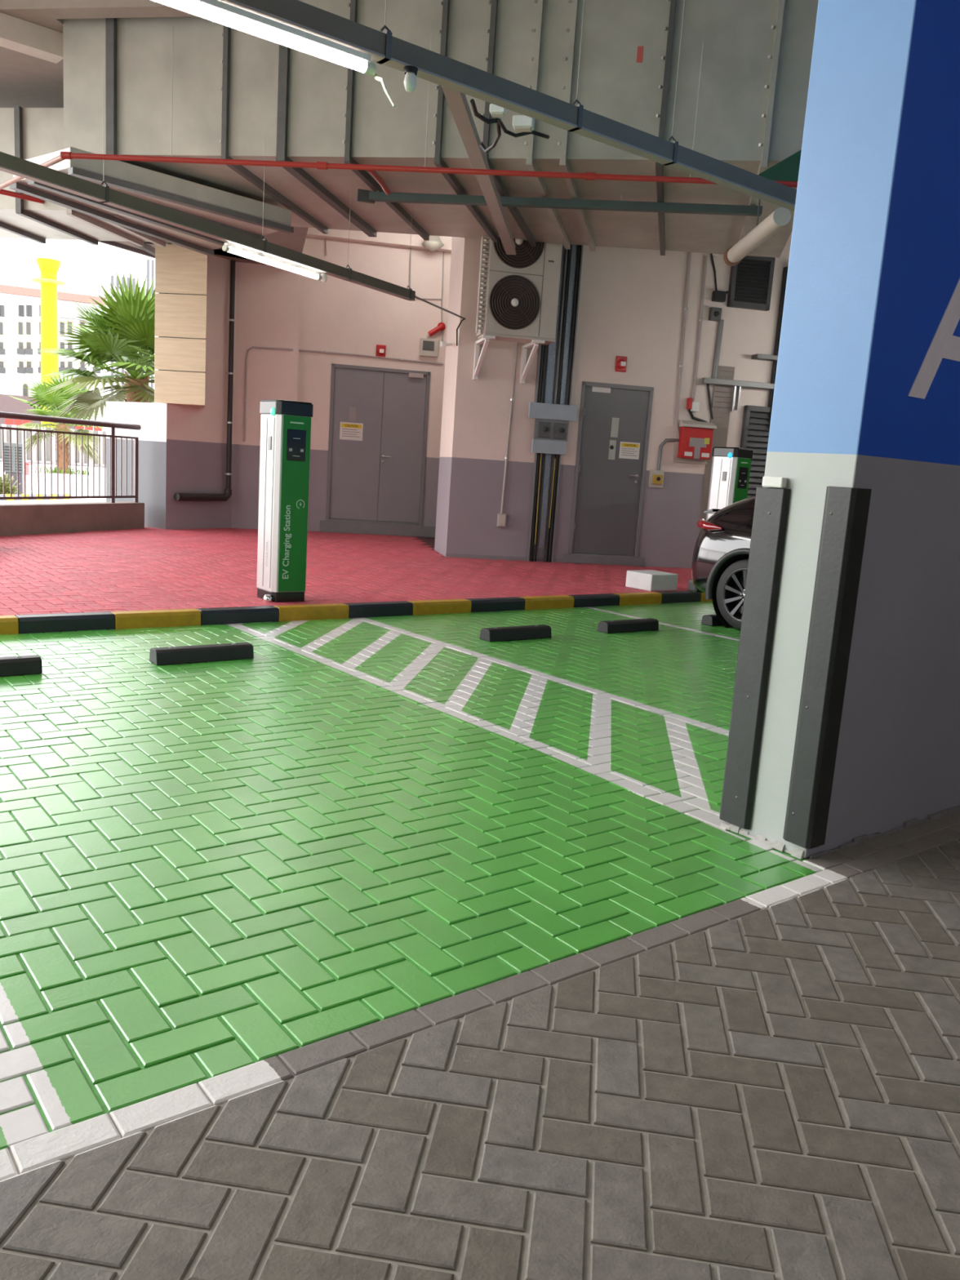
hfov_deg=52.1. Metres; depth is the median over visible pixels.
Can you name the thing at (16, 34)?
beam
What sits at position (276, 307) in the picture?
wall
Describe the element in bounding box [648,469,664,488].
manual call point
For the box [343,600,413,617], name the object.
kerb stone
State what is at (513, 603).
kerb stone
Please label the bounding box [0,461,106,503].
floor
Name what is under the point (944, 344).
painted letter
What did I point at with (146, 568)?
floor
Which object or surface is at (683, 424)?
hood
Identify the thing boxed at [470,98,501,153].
cable
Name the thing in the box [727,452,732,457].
lamp
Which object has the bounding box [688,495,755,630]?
car
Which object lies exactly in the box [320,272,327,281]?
holder
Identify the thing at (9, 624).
kerb stone
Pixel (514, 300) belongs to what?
fan grille
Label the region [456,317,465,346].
cable
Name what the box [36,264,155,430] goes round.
fan palm
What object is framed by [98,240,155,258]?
trim
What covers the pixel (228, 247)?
lamp
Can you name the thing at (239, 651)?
wheel stop
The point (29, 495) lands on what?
kerb stone
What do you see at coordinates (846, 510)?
guard
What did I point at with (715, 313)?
switch box
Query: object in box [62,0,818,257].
air duct
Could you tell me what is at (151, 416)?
wall
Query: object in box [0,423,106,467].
hoarding
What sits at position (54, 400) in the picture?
fan palm
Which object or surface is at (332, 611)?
kerb stone
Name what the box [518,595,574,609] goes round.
kerb stone
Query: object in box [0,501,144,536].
wall
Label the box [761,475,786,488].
foam block
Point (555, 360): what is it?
tray
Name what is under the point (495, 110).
junction box
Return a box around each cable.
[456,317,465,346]
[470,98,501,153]
[497,118,549,138]
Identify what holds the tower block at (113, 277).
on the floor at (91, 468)
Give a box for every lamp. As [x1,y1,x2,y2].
[151,0,395,106]
[222,242,321,279]
[270,407,275,415]
[440,341,453,347]
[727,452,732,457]
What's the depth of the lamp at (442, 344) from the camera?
13.93 m
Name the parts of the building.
pane, pane, balcony rail, balcony rail, pane, pane, balcony rail, pane, balcony rail, pane, pane, balcony rail, pane, pane, balcony rail, pane, pane, pane, pane, balcony rail, pane, pane, pane, pane, balcony rail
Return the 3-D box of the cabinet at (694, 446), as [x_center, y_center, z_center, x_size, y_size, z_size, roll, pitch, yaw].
[3.183,-2.933,14.550,0.560,0.620,0.218,2,10,-12]
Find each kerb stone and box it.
[0,615,18,635]
[1,493,13,500]
[15,611,115,633]
[26,493,35,500]
[35,493,43,500]
[42,493,49,500]
[111,608,200,629]
[196,605,278,625]
[273,603,349,622]
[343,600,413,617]
[407,599,471,615]
[466,596,524,612]
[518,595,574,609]
[568,593,619,607]
[613,591,662,605]
[656,591,701,603]
[700,592,712,601]
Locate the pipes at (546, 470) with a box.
[527,453,560,562]
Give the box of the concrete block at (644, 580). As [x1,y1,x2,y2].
[625,569,677,591]
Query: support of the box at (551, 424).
attached to the cable riser at (555, 360)
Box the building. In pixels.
[0,284,107,431]
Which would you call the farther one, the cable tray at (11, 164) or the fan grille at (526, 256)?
the fan grille at (526, 256)
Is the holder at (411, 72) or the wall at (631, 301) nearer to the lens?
the holder at (411, 72)
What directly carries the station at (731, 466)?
on the floor at (146, 568)
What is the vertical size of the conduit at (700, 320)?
2.077 m
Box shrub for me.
[0,473,23,494]
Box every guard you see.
[719,486,791,829]
[782,486,871,848]
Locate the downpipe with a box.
[173,260,235,501]
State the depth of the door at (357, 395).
17.40 m
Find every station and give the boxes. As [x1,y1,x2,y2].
[256,400,313,602]
[706,446,753,520]
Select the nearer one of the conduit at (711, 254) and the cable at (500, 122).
the cable at (500, 122)
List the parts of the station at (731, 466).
panel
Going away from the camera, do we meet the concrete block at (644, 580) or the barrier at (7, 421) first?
the concrete block at (644, 580)
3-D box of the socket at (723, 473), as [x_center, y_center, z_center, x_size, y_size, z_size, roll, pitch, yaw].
[3.158,-2.117,12.692,0.010,0.120,0.060,-4,13,-37]
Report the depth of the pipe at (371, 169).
7.06 m
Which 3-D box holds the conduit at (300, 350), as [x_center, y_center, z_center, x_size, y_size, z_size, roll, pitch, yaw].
[-1.919,-4.926,17.071,2.593,0.063,0.051,2,10,-12]
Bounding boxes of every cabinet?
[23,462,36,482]
[672,419,716,464]
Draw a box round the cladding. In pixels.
[154,244,207,407]
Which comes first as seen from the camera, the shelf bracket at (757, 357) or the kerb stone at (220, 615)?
the kerb stone at (220, 615)
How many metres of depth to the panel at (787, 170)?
8.97 m
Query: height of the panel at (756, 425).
2.244 m
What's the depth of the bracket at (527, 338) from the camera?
13.18 m
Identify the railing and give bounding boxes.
[0,411,141,502]
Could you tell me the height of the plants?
0.304 m
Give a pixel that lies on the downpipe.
(228, 491)
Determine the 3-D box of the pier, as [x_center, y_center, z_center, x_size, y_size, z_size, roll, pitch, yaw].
[3.533,-2.569,14.789,0.296,3.013,0.028,2,10,-12]
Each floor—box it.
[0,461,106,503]
[0,526,692,615]
[0,601,959,1279]
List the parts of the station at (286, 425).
panel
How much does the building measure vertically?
16.994 m
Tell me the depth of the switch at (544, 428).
14.02 m
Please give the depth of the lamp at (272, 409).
8.54 m
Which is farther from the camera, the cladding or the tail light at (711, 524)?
the cladding
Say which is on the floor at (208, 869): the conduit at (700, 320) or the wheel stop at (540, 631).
the wheel stop at (540, 631)
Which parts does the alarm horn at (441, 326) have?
arm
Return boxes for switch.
[537,421,551,438]
[553,422,567,439]
[686,397,699,412]
[711,290,726,302]
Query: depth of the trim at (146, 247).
15.29 m
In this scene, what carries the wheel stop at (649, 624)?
on the floor at (208, 869)
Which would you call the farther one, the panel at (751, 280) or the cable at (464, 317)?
the panel at (751, 280)
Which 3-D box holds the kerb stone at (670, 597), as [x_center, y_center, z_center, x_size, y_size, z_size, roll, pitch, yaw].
[2.368,-0.507,11.747,0.694,0.140,0.125,-4,13,-37]
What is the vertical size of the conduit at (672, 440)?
0.486 m
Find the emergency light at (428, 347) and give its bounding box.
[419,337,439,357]
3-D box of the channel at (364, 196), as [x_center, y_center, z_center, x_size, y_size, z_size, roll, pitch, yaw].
[0.813,-4.724,10.556,4.345,0.180,0.118,5,10,6]
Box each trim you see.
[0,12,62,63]
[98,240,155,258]
[128,241,155,256]
[319,520,435,537]
[720,821,804,859]
[808,805,959,858]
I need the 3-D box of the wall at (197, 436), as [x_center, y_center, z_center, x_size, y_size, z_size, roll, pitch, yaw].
[-4.579,-4.863,15.971,0.300,6.300,1.505,10,12,31]
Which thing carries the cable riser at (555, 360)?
attached to the wall at (631, 301)
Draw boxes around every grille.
[475,235,489,336]
[488,275,540,329]
[493,236,544,268]
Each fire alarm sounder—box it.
[375,344,386,356]
[614,355,626,372]
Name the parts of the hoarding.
rail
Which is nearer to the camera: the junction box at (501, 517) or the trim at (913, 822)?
the trim at (913, 822)
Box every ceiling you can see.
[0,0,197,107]
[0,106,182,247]
[113,226,308,265]
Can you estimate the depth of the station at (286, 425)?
8.73 m
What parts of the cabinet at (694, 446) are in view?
label panel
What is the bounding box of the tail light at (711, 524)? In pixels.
[697,518,722,530]
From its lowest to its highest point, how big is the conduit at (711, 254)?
0.586 m
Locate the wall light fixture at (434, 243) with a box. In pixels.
[422,235,444,251]
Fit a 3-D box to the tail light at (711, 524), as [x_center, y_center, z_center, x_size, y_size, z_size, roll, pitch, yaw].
[2.347,-1.190,10.129,0.134,0.107,0.469,2,10,-12]
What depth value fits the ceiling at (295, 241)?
14.57 m
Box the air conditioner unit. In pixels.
[472,235,562,383]
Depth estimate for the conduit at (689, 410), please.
14.56 m
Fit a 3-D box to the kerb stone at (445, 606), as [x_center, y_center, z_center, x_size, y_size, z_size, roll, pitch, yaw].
[-0.398,-0.317,9.628,0.694,0.140,0.125,-4,13,-37]
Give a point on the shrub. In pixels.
(7, 489)
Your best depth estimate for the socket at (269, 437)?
8.64 m
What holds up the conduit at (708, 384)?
attached to the wall at (631, 301)
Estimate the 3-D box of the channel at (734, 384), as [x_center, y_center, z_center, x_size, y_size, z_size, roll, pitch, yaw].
[3.841,-3.626,14.602,1.181,0.440,0.115,2,10,-12]
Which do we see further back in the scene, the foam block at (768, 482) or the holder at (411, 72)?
the holder at (411, 72)
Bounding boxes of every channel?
[356,188,762,216]
[702,377,774,411]
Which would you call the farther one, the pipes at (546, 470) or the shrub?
the shrub
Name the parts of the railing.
rail, rail, handrail, post, post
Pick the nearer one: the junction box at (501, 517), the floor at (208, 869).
the floor at (208, 869)
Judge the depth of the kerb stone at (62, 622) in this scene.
7.45 m
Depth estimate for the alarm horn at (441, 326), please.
17.12 m
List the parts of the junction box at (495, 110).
box lid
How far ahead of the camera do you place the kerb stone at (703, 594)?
11.94 m
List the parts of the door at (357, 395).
plate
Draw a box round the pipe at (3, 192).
[0,189,43,203]
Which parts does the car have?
bumper trim, arch trim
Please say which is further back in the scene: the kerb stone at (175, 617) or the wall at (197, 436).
the wall at (197, 436)
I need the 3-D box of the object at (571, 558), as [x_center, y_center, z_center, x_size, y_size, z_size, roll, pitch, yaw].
[1.847,-1.197,14.695,1.251,0.130,0.037,2,10,-12]
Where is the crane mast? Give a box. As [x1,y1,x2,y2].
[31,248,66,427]
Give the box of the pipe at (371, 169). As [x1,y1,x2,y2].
[0,25,797,195]
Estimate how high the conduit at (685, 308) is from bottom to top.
2.620 m
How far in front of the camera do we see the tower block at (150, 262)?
135.66 m
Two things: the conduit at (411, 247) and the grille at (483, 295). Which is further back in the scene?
the conduit at (411, 247)
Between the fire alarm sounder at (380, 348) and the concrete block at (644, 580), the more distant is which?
the fire alarm sounder at (380, 348)
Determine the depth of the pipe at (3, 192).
11.68 m
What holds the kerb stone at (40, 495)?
on the floor at (91, 468)
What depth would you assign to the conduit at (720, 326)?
14.42 m
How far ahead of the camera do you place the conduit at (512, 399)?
14.04 m
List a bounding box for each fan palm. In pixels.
[8,368,106,473]
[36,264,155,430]
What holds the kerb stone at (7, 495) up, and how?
on the floor at (91, 468)
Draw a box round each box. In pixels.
[488,103,506,116]
[497,513,506,527]
[511,115,534,132]
[528,402,577,454]
[708,290,726,321]
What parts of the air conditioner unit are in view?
casing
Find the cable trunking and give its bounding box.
[217,0,796,211]
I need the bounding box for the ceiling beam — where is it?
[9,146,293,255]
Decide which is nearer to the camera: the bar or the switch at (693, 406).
the bar
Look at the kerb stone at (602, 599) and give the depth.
10.85 m
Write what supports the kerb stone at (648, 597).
on the floor
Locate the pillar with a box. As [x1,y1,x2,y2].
[724,0,959,857]
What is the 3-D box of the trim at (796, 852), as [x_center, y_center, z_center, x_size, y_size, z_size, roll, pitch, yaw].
[1.146,0.809,4.013,0.014,0.036,0.398,-4,13,-37]
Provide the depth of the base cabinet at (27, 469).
26.43 m
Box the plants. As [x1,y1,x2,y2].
[36,466,89,475]
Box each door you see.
[325,363,430,524]
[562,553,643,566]
[568,381,653,556]
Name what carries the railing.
on the wall at (33, 518)
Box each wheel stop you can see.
[0,654,42,676]
[149,642,253,665]
[479,624,551,641]
[596,617,658,633]
[701,614,723,626]
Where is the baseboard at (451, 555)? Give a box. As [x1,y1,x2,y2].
[445,553,563,562]
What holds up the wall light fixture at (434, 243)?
hanging from the wall at (276, 307)
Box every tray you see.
[0,141,415,301]
[534,244,583,404]
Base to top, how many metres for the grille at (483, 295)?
1.575 m
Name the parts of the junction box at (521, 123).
box lid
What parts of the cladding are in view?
stone panel, stone panel, stone panel, stone panel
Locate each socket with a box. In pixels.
[267,435,271,449]
[721,471,726,480]
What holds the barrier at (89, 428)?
on the floor at (91, 468)
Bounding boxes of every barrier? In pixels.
[4,418,31,425]
[75,424,102,431]
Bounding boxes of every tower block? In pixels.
[110,271,137,400]
[146,256,155,389]
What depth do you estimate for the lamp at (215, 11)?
4.36 m
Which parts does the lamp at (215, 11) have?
lamp cord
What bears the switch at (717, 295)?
attached to the switch box at (715, 313)
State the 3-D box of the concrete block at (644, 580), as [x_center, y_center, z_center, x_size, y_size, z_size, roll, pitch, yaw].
[2.075,-0.720,11.866,0.460,0.200,0.420,-4,13,-37]
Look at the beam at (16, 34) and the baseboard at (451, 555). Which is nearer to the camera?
the beam at (16, 34)
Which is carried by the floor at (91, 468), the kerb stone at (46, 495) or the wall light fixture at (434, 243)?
the kerb stone at (46, 495)
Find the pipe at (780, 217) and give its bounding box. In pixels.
[723,199,791,266]
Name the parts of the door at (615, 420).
plate, plate, plate, handle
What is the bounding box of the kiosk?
[4,442,24,493]
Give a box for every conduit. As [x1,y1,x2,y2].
[243,346,293,441]
[298,349,443,364]
[408,247,441,300]
[414,296,464,319]
[427,249,444,341]
[500,342,518,513]
[657,438,679,470]
[675,252,691,436]
[688,408,706,422]
[691,255,707,401]
[706,383,713,419]
[710,253,728,293]
[711,319,724,378]
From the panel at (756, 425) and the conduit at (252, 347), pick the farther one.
the conduit at (252, 347)
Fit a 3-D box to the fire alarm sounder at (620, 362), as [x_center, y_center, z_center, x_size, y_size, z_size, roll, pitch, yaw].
[2.050,-3.988,14.178,0.170,0.220,0.099,2,10,-12]
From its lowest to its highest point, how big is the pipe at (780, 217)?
0.550 m
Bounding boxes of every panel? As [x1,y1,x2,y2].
[726,255,775,311]
[739,404,770,497]
[758,149,801,181]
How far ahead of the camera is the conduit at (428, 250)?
17.10 m
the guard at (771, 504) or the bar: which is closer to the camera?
the guard at (771, 504)
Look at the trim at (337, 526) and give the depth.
17.60 m
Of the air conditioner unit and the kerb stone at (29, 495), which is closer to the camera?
the air conditioner unit
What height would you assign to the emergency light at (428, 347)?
0.300 m
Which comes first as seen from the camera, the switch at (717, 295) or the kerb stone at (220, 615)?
the kerb stone at (220, 615)
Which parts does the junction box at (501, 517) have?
box lid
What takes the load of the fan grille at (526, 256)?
attached to the air conditioner unit
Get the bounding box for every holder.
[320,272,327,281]
[403,65,417,92]
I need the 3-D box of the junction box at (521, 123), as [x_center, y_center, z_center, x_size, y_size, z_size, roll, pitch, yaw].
[0.315,-3.737,7.107,0.150,0.087,0.105,6,10,10]
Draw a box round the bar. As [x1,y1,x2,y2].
[441,85,515,254]
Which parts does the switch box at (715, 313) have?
switch knob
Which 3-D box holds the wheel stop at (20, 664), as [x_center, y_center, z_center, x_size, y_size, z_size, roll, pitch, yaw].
[-3.015,0.164,5.901,0.690,0.103,0.148,-4,13,-37]
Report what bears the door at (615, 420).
in the wall at (631, 301)
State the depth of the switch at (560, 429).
14.07 m
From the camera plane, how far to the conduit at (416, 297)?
12.63 m
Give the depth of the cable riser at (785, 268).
14.54 m
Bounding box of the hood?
[679,419,716,429]
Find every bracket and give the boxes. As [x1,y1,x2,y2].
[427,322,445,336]
[478,333,555,345]
[751,353,777,361]
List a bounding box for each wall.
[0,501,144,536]
[106,401,166,528]
[154,242,236,528]
[231,227,452,537]
[434,232,791,568]
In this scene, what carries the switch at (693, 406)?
attached to the wall at (631, 301)
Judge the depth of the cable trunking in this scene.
5.22 m
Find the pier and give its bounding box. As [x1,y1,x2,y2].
[697,365,734,535]
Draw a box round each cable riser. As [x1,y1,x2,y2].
[527,244,583,562]
[767,266,787,424]
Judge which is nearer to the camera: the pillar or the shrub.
the pillar
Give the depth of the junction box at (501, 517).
14.23 m
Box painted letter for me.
[907,278,959,399]
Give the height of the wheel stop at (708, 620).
0.103 m

